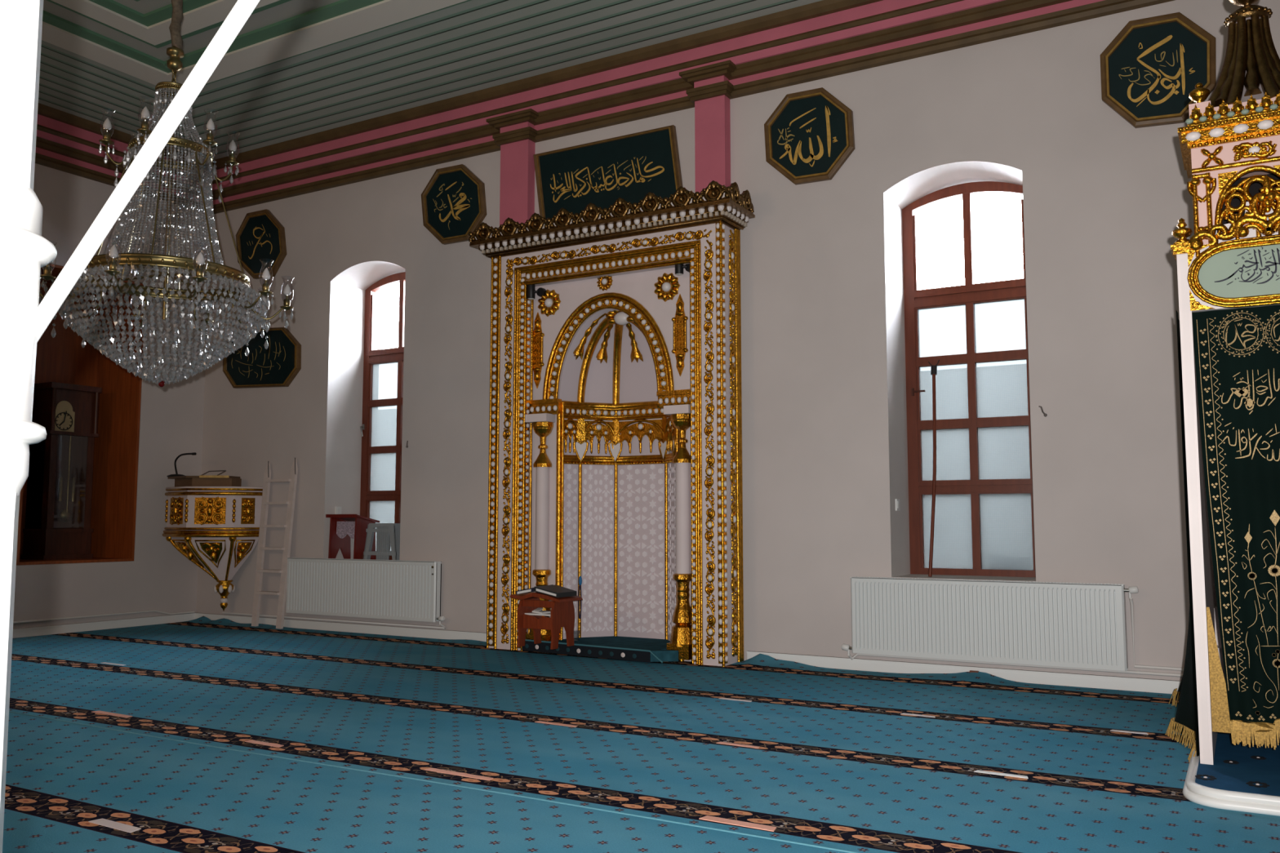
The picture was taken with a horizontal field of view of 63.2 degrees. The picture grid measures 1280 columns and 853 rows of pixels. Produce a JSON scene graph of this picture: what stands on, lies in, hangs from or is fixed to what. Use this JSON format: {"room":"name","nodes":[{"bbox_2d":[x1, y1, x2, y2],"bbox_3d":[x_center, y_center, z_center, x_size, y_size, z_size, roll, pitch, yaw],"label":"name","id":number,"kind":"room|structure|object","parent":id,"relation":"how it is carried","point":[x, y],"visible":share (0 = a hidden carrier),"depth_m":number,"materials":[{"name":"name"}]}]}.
{"room":"mosque","nodes":[
{"label":"mosque","id":0,"kind":"room"},
{"bbox_2d":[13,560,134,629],"bbox_3d":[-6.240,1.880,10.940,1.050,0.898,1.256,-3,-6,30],"label":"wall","id":1,"kind":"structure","parent":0,"point":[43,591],"depth_m":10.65,"materials":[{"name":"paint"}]},
{"bbox_2d":[14,163,150,586],"bbox_3d":[-8.502,-0.865,7.279,1.050,5.715,10.257,-3,-6,30],"label":"wall","id":2,"kind":"structure","parent":0,"point":[71,203],"depth_m":10.87,"materials":[{"name":"paint"}]},
{"bbox_2d":[16,263,146,565],"bbox_3d":[-6.133,-0.092,11.054,0.796,3.047,1.248,-3,-6,30],"label":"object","id":3,"kind":"object","parent":2,"relation":"on","point":[63,356],"visible":0.48,"depth_m":11.52,"materials":[{"name":"brown wood"}]},
{"bbox_2d":[20,382,102,559],"bbox_3d":[-6.216,0.487,11.180,0.430,1.859,0.554,-3,-6,30],"label":"clock","id":4,"kind":"object","parent":3,"relation":"on","point":[60,481],"visible":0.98,"depth_m":11.06,"materials":[{"name":"brown wood"}]},
{"bbox_2d":[31,382,102,437],"bbox_3d":[-6.216,-0.167,11.239,0.430,0.546,0.554,-3,-6,30],"label":"hood","id":5,"kind":"object","parent":4,"relation":"attached to","point":[64,410],"depth_m":11.09,"materials":[{"name":"brown wood"}]},
{"bbox_2d":[13,609,194,623],"bbox_3d":[-6.528,1.861,9.335,0.022,0.072,5.800,-3,-6,30],"label":"pipe","id":6,"kind":"object","parent":2,"relation":"attached to","point":[150,611],"visible":1,"depth_m":10.86,"materials":[{"name":"white"}]},
{"bbox_2d":[12,613,195,638],"bbox_3d":[-7.842,1.751,7.109,0.026,0.095,11.030,-3,-6,30],"label":"baseboard","id":7,"kind":"structure","parent":2,"relation":"attached to","point":[90,626],"depth_m":10.87,"materials":[{"name":"white paint"}]},
{"bbox_2d":[132,196,210,618],"bbox_3d":[-5.725,-0.440,12.036,1.050,5.715,0.793,-3,-6,30],"label":"wall","id":8,"kind":"structure","parent":0,"point":[171,419],"depth_m":11.67,"materials":[{"name":"paint"}]},
{"bbox_2d":[38,0,822,159],"bbox_3d":[-2.346,-3.838,4.411,12.930,0.200,11.250,-3,-6,30],"label":"ceiling","id":9,"kind":"structure","parent":0,"point":[472,46],"depth_m":9.48,"materials":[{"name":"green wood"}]},
{"bbox_2d":[39,0,293,386],"bbox_3d":[-3.417,-1.865,7.571,1.703,3.166,1.755,-3,-6,30],"label":"chandelier","id":10,"kind":"object","parent":9,"relation":"hanging from","point":[113,259],"visible":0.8,"depth_m":7.48,"materials":[{"name":"clear glass"}]},
{"bbox_2d":[41,0,471,93],"bbox_3d":[-2.346,-3.714,4.400,9.330,0.070,7.650,-3,-6,30],"label":"trim","id":11,"kind":"structure","parent":9,"relation":"attached to","point":[132,37],"depth_m":8.65,"materials":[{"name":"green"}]},
{"bbox_2d":[195,0,1279,680],"bbox_3d":[0.425,-0.679,9.364,13.780,5.715,0.750,-3,-6,30],"label":"wall","id":12,"kind":"structure","parent":0,"point":[1104,197],"depth_m":8.25,"materials":[{"name":"paint"}]},
{"bbox_2d":[162,486,262,610],"bbox_3d":[-4.758,1.348,11.408,1.072,1.364,0.635,-3,-6,30],"label":"pulpit","id":13,"kind":"object","parent":12,"relation":"attached to","point":[216,529],"visible":0.99,"depth_m":11.26,"materials":[{"name":"beige paint"}]},
{"bbox_2d":[167,475,241,486],"bbox_3d":[-4.830,0.604,11.431,0.856,0.116,0.418,-2,-5,19],"label":"desk","id":14,"kind":"object","parent":13,"relation":"on","point":[201,480],"visible":0.93,"depth_m":11.29,"materials":[{"name":"brown wood"}]},
{"bbox_2d":[166,452,196,476],"bbox_3d":[-5.079,0.427,11.566,0.405,0.264,0.200,-3,-6,30],"label":"microphone","id":15,"kind":"object","parent":14,"relation":"on","point":[176,474],"visible":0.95,"depth_m":11.56,"materials":[{"name":"black plastic"}]},
{"bbox_2d":[201,470,226,475],"bbox_3d":[-4.693,0.516,11.425,0.289,0.070,0.129,-3,-6,30],"label":"book","id":16,"kind":"object","parent":14,"relation":"on","point":[216,470],"visible":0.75,"depth_m":11.47,"materials":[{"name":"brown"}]},
{"bbox_2d":[213,579,235,610],"bbox_3d":[-4.574,1.863,11.445,0.224,0.343,0.200,-3,-6,30],"label":"pendant","id":17,"kind":"object","parent":13,"relation":"attached to","point":[224,587],"depth_m":11.40,"materials":[{"name":"gold metal"}]},
{"bbox_2d":[235,208,286,279],"bbox_3d":[-4.296,-2.058,11.776,0.818,0.789,0.049,-3,-6,30],"label":"plaque","id":18,"kind":"object","parent":12,"relation":"attached to","point":[260,237],"visible":0.98,"depth_m":11.76,"materials":[{"name":"black wood"}]},
{"bbox_2d":[222,327,301,388],"bbox_3d":[-4.239,-0.771,11.628,1.246,0.707,0.049,-3,-6,30],"label":"plaque","id":19,"kind":"object","parent":12,"relation":"attached to","point":[277,365],"visible":0.98,"depth_m":11.59,"materials":[{"name":"black wood"}]},
{"bbox_2d":[222,612,445,628],"bbox_3d":[-3.273,1.987,10.786,3.224,0.058,0.071,-3,-6,30],"label":"pipe","id":20,"kind":"object","parent":12,"relation":"attached to","point":[442,626],"visible":1,"depth_m":10.63,"materials":[{"name":"white"}]},
{"bbox_2d":[334,506,342,514],"bbox_3d":[-3.228,0.903,11.139,0.016,0.090,0.080,-3,-6,30],"label":"wall socket","id":21,"kind":"object","parent":12,"relation":"attached to","point":[338,509],"visible":0.82,"depth_m":11.13,"materials":[{"name":"white plastic"}]},
{"bbox_2d":[325,514,379,559],"bbox_3d":[-3.049,1.175,11.017,0.444,0.488,0.350,-3,-6,30],"label":"stool","id":22,"kind":"object","parent":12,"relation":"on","point":[343,527],"visible":0.91,"depth_m":10.98,"materials":[{"name":"wood"}]},
{"bbox_2d":[285,557,444,624],"bbox_3d":[-2.789,1.645,10.519,2.143,0.596,0.130,-3,-6,30],"label":"radiator","id":23,"kind":"object","parent":12,"relation":"attached to","point":[387,589],"visible":1,"depth_m":10.43,"materials":[{"name":"white metal"}]},
{"bbox_2d":[286,557,441,562],"bbox_3d":[-2.833,1.353,10.556,2.056,0.007,0.090,-3,-6,30],"label":"grille","id":24,"kind":"object","parent":23,"relation":"attached to","point":[289,559],"depth_m":10.64,"materials":[{"name":"white metal"}]},
{"bbox_2d":[363,523,399,559],"bbox_3d":[-2.574,1.200,10.761,0.461,0.394,0.330,-3,-6,30],"label":"plastic stool","id":25,"kind":"object","parent":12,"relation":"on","point":[388,535],"visible":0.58,"depth_m":10.61,"materials":[{"name":"white plastic"}]},
{"bbox_2d":[360,271,405,559],"bbox_3d":[-2.606,-0.128,11.250,1.072,3.128,0.135,-3,-6,30],"label":"window","id":26,"kind":"structure","parent":12,"relation":"in","point":[381,428],"depth_m":11.39,"materials":[{"name":"brown wood"}]},
{"bbox_2d":[421,164,486,244],"bbox_3d":[-1.865,-2.216,10.371,0.822,0.783,0.049,-3,-6,30],"label":"plaque","id":27,"kind":"object","parent":12,"relation":"attached to","point":[453,201],"visible":1,"depth_m":10.36,"materials":[{"name":"black wood"}]},
{"bbox_2d":[485,108,539,226],"bbox_3d":[-1.197,-2.121,9.882,0.529,1.680,0.210,-3,-6,30],"label":"pilaster","id":28,"kind":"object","parent":12,"relation":"attached to","point":[516,140],"depth_m":9.88,"materials":[{"name":"pink paint"}]},
{"bbox_2d":[35,0,1173,214],"bbox_3d":[-2.346,-3.475,4.379,12.730,0.530,11.050,-3,-6,30],"label":"trim","id":29,"kind":"structure","parent":12,"relation":"attached to","point":[824,38],"depth_m":9.44,"materials":[{"name":"pink paint"}]},
{"bbox_2d":[533,124,683,218],"bbox_3d":[-0.315,-2.266,9.471,1.599,0.711,0.049,-3,-6,30],"label":"inscription panel","id":30,"kind":"object","parent":12,"relation":"attached to","point":[630,166],"visible":0.99,"depth_m":9.45,"materials":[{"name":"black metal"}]},
{"bbox_2d":[195,613,1181,693],"bbox_3d":[0.425,1.891,8.685,12.730,0.095,0.026,-3,-6,30],"label":"baseboard","id":31,"kind":"structure","parent":12,"relation":"attached to","point":[1111,682],"depth_m":7.89,"materials":[{"name":"white paint"}]},
{"bbox_2d":[679,59,736,193],"bbox_3d":[0.597,-2.213,8.843,0.484,1.680,0.210,-3,-6,30],"label":"pilaster","id":32,"kind":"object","parent":12,"relation":"attached to","point":[710,95],"depth_m":8.85,"materials":[{"name":"pink paint"}]},
{"bbox_2d":[764,87,854,184],"bbox_3d":[1.374,-2.369,8.495,0.767,0.774,0.049,-3,-6,30],"label":"plaque","id":33,"kind":"object","parent":12,"relation":"attached to","point":[809,135],"visible":1,"depth_m":8.48,"materials":[{"name":"black wood"}]},
{"bbox_2d":[895,498,899,511],"bbox_3d":[2.007,0.610,8.099,0.016,0.090,0.080,-3,-6,30],"label":"wall socket","id":34,"kind":"object","parent":12,"relation":"attached to","point":[897,500],"visible":1,"depth_m":8.08,"materials":[{"name":"white plastic"}]},
{"bbox_2d":[928,360,939,577],"bbox_3d":[2.274,0.306,8.116,0.092,1.706,0.336,-3,-6,30],"label":"pole","id":35,"kind":"object","parent":12,"relation":"on","point":[933,368],"visible":1,"depth_m":8.09,"materials":[{"name":"brown wood"}]},
{"bbox_2d":[902,181,1035,577],"bbox_3d":[2.625,-0.397,8.234,1.039,3.128,0.112,-3,-6,30],"label":"window","id":36,"kind":"structure","parent":12,"relation":"in","point":[984,526],"depth_m":8.23,"materials":[{"name":"brown wood"}]},
{"bbox_2d":[841,576,1138,671],"bbox_3d":[2.454,1.404,7.485,2.075,0.590,0.123,-3,-6,30],"label":"radiator","id":37,"kind":"object","parent":12,"relation":"attached to","point":[1081,625],"visible":1,"depth_m":7.39,"materials":[{"name":"white metal"}]},
{"bbox_2d":[849,576,1123,586],"bbox_3d":[2.445,1.113,7.497,1.899,0.007,0.090,-3,-6,30],"label":"grille","id":38,"kind":"object","parent":37,"relation":"attached to","point":[855,579],"depth_m":7.51,"materials":[{"name":"white metal"}]},
{"bbox_2d":[1128,596,1184,671],"bbox_3d":[4.583,1.319,6.259,2.960,0.477,0.074,-3,-6,30],"label":"pipe","id":39,"kind":"object","parent":37,"relation":"attached to","point":[1131,603],"visible":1,"depth_m":6.98,"materials":[{"name":"white metal"}]},
{"bbox_2d":[847,653,1182,677],"bbox_3d":[3.730,1.648,6.728,4.934,0.060,0.072,-3,-6,30],"label":"pipe","id":40,"kind":"object","parent":12,"relation":"attached to","point":[1132,672],"visible":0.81,"depth_m":7.30,"materials":[{"name":"white metal"}]},
{"bbox_2d":[1038,405,1047,416],"bbox_3d":[2.877,-0.110,7.429,0.023,0.084,0.063,3,-6,-29],"label":"wall hook","id":41,"kind":"object","parent":12,"relation":"attached to","point":[1042,411],"visible":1,"depth_m":7.43,"materials":[{"name":"grey metal"}]},
{"bbox_2d":[1100,12,1216,128],"bbox_3d":[3.587,-2.467,7.211,0.720,0.785,0.049,-3,-6,30],"label":"plaque","id":42,"kind":"object","parent":12,"relation":"attached to","point":[1149,70],"visible":1,"depth_m":7.21,"materials":[{"name":"black wood"}]},
{"bbox_3d":[-2.327,1.679,4.402,13.780,0.238,12.500,-3,-6,30],"label":"floor","id":43,"kind":"structure","parent":0,"visible":0},
{"bbox_2d":[2,616,1279,852],"bbox_3d":[-2.346,1.468,3.938,12.670,0.076,10.990,-3,-6,30],"label":"carpet","id":44,"kind":"object","parent":43,"relation":"on","point":[837,763],"depth_m":5.09,"materials":[{"name":"teal carpet"}]},
{"bbox_2d":[0,0,57,852],"bbox_3d":[-1.110,-1.327,1.808,0.259,5.265,0.259,3,-6,-26],"label":"column","id":45,"kind":"structure","parent":44,"relation":"on","point":[24,251],"depth_m":1.69,"materials":[{"name":"white paint"}]},
{"bbox_2d":[35,0,260,342],"bbox_3d":[0.222,-2.044,1.766,2.572,3.842,0.100,-1,-5,9],"label":"rod","id":46,"kind":"object","parent":45,"relation":"attached to","point":[242,11],"visible":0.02,"depth_m":1.74,"materials":[{"name":"white paint"}]},
{"bbox_2d":[251,457,297,629],"bbox_3d":[-3.921,1.244,11.178,0.506,1.811,0.157,-3,-6,30],"label":"ladder","id":47,"kind":"object","parent":44,"relation":"on","point":[294,471],"visible":1,"depth_m":11.16,"materials":[{"name":"paint"}]},
{"bbox_2d":[8,711,857,852],"bbox_3d":[-1.942,1.612,5.152,12.000,0.008,0.023,-3,-6,30],"label":"cord","id":48,"kind":"object","parent":44,"relation":"on","point":[650,818],"visible":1,"depth_m":4.41,"materials":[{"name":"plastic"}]},
{"bbox_2d":[509,591,582,649],"bbox_3d":[-0.781,1.598,8.649,0.508,0.448,0.335,-3,-6,30],"label":"book stand","id":49,"kind":"object","parent":44,"relation":"on","point":[562,610],"visible":0.94,"depth_m":8.59,"materials":[{"name":"red wood"}]},
{"bbox_2d":[515,584,553,595],"bbox_3d":[-0.880,1.365,8.708,0.167,0.073,0.294,-3,-6,30],"label":"book","id":50,"kind":"object","parent":49,"relation":"on","point":[531,589],"visible":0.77,"depth_m":8.58,"materials":[{"name":"grey paper"}]},
{"bbox_2d":[524,608,551,616],"bbox_3d":[-0.781,1.539,8.654,0.324,0.053,0.173,-3,-6,30],"label":"papers","id":51,"kind":"object","parent":49,"relation":"in","point":[539,611],"visible":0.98,"depth_m":8.62,"materials":[{"name":"white paper"}]},
{"bbox_2d":[533,585,576,597],"bbox_3d":[-0.693,1.363,8.611,0.254,0.081,0.294,-3,-6,30],"label":"book","id":52,"kind":"object","parent":49,"relation":"on","point":[556,591],"visible":1,"depth_m":8.54,"materials":[{"name":"grey paper"}]},
{"bbox_2d":[521,635,678,662],"bbox_3d":[-0.237,1.892,8.930,1.537,0.098,0.799,-3,-6,30],"label":"step","id":53,"kind":"structure","parent":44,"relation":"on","point":[615,647],"depth_m":8.69,"materials":[{"name":"black carpet"}]},
{"bbox_2d":[468,180,755,666],"bbox_3d":[-0.234,0.027,9.137,2.682,3.869,0.825,-3,-6,30],"label":"mihrab","id":54,"kind":"object","parent":44,"relation":"on","point":[615,408],"visible":0.94,"depth_m":9.23,"materials":[{"name":"beige paint"}]},
{"bbox_2d":[527,284,546,299],"bbox_3d":[-0.935,-1.221,9.440,0.174,0.142,0.084,0,-5,-4],"label":"spotlight","id":55,"kind":"object","parent":54,"relation":"attached to","point":[531,291],"visible":1,"depth_m":9.41,"materials":[{"name":"black plastic"}]},
{"bbox_2d":[577,569,582,619],"bbox_3d":[-0.533,1.500,9.278,0.027,0.436,0.034,5,-7,-42],"label":"beads","id":56,"kind":"object","parent":54,"relation":"hanging from","point":[580,577],"visible":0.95,"depth_m":9.27,"materials":[{"name":"blue metal"}]},
{"bbox_2d":[574,417,588,462],"bbox_3d":[-0.535,0.127,9.405,0.143,0.405,0.039,1,-5,-15],"label":"pendant","id":57,"kind":"object","parent":54,"relation":"attached to","point":[581,424],"depth_m":9.40,"materials":[{"name":"gold metal"}]},
{"bbox_2d":[573,311,644,404],"bbox_3d":[-0.081,-0.609,9.298,1.053,0.837,0.492,-3,-6,30],"label":"hood","id":58,"kind":"object","parent":54,"relation":"attached to","point":[609,347],"depth_m":9.44,"materials":[{"name":"white paint"}]},
{"bbox_2d":[608,419,622,463],"bbox_3d":[-0.225,0.138,9.528,0.143,0.405,0.039,-1,-5,13],"label":"pendant","id":59,"kind":"object","parent":54,"relation":"attached to","point":[615,426],"depth_m":9.52,"materials":[{"name":"gold metal"}]},
{"bbox_2d":[657,417,668,462],"bbox_3d":[0.217,0.115,9.273,0.039,0.405,0.143,4,-6,-36],"label":"pendant","id":60,"kind":"object","parent":54,"relation":"attached to","point":[663,422],"depth_m":9.27,"materials":[{"name":"gold metal"}]},
{"bbox_2d":[671,426,675,457],"bbox_3d":[0.303,0.086,8.945,0.039,0.405,0.143,1,-5,-9],"label":"pendant","id":61,"kind":"object","parent":54,"relation":"attached to","point":[673,429],"depth_m":8.95,"materials":[{"name":"gold metal"}]},
{"bbox_2d":[675,258,689,275],"bbox_3d":[0.378,-1.332,8.683,0.174,0.142,0.084,0,-5,-4],"label":"spotlight","id":62,"kind":"object","parent":54,"relation":"attached to","point":[678,268],"visible":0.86,"depth_m":8.65,"materials":[{"name":"black plastic"}]},
{"bbox_2d":[1182,732,1279,816],"bbox_3d":[2.979,1.526,4.535,1.045,0.072,1.361,-3,-6,30],"label":"platform","id":63,"kind":"object","parent":44,"relation":"on","point":[1245,779],"visible":0.98,"depth_m":4.38,"materials":[{"name":"blue carpet"}]},
{"bbox_2d":[1170,0,1279,764],"bbox_3d":[3.323,-0.354,5.490,0.784,3.855,2.060,-3,-6,30],"label":"minbar","id":64,"kind":"object","parent":63,"relation":"on","point":[1229,143],"visible":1,"depth_m":4.78,"materials":[{"name":"gold"}]},
{"bbox_2d":[1165,311,1199,762],"bbox_3d":[2.938,0.589,5.734,0.235,2.134,1.956,-3,-6,30],"label":"curtain","id":65,"kind":"object","parent":64,"relation":"hanging from","point":[1185,722],"visible":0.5,"depth_m":5.22,"materials":[{"name":"green fabric"}]},
{"bbox_2d":[1191,304,1279,750],"bbox_3d":[2.856,0.440,4.595,0.666,2.000,0.062,-3,-6,32],"label":"curtain","id":66,"kind":"object","parent":64,"relation":"hanging from","point":[1237,351],"visible":1,"depth_m":4.68,"materials":[{"name":"green fabric"}]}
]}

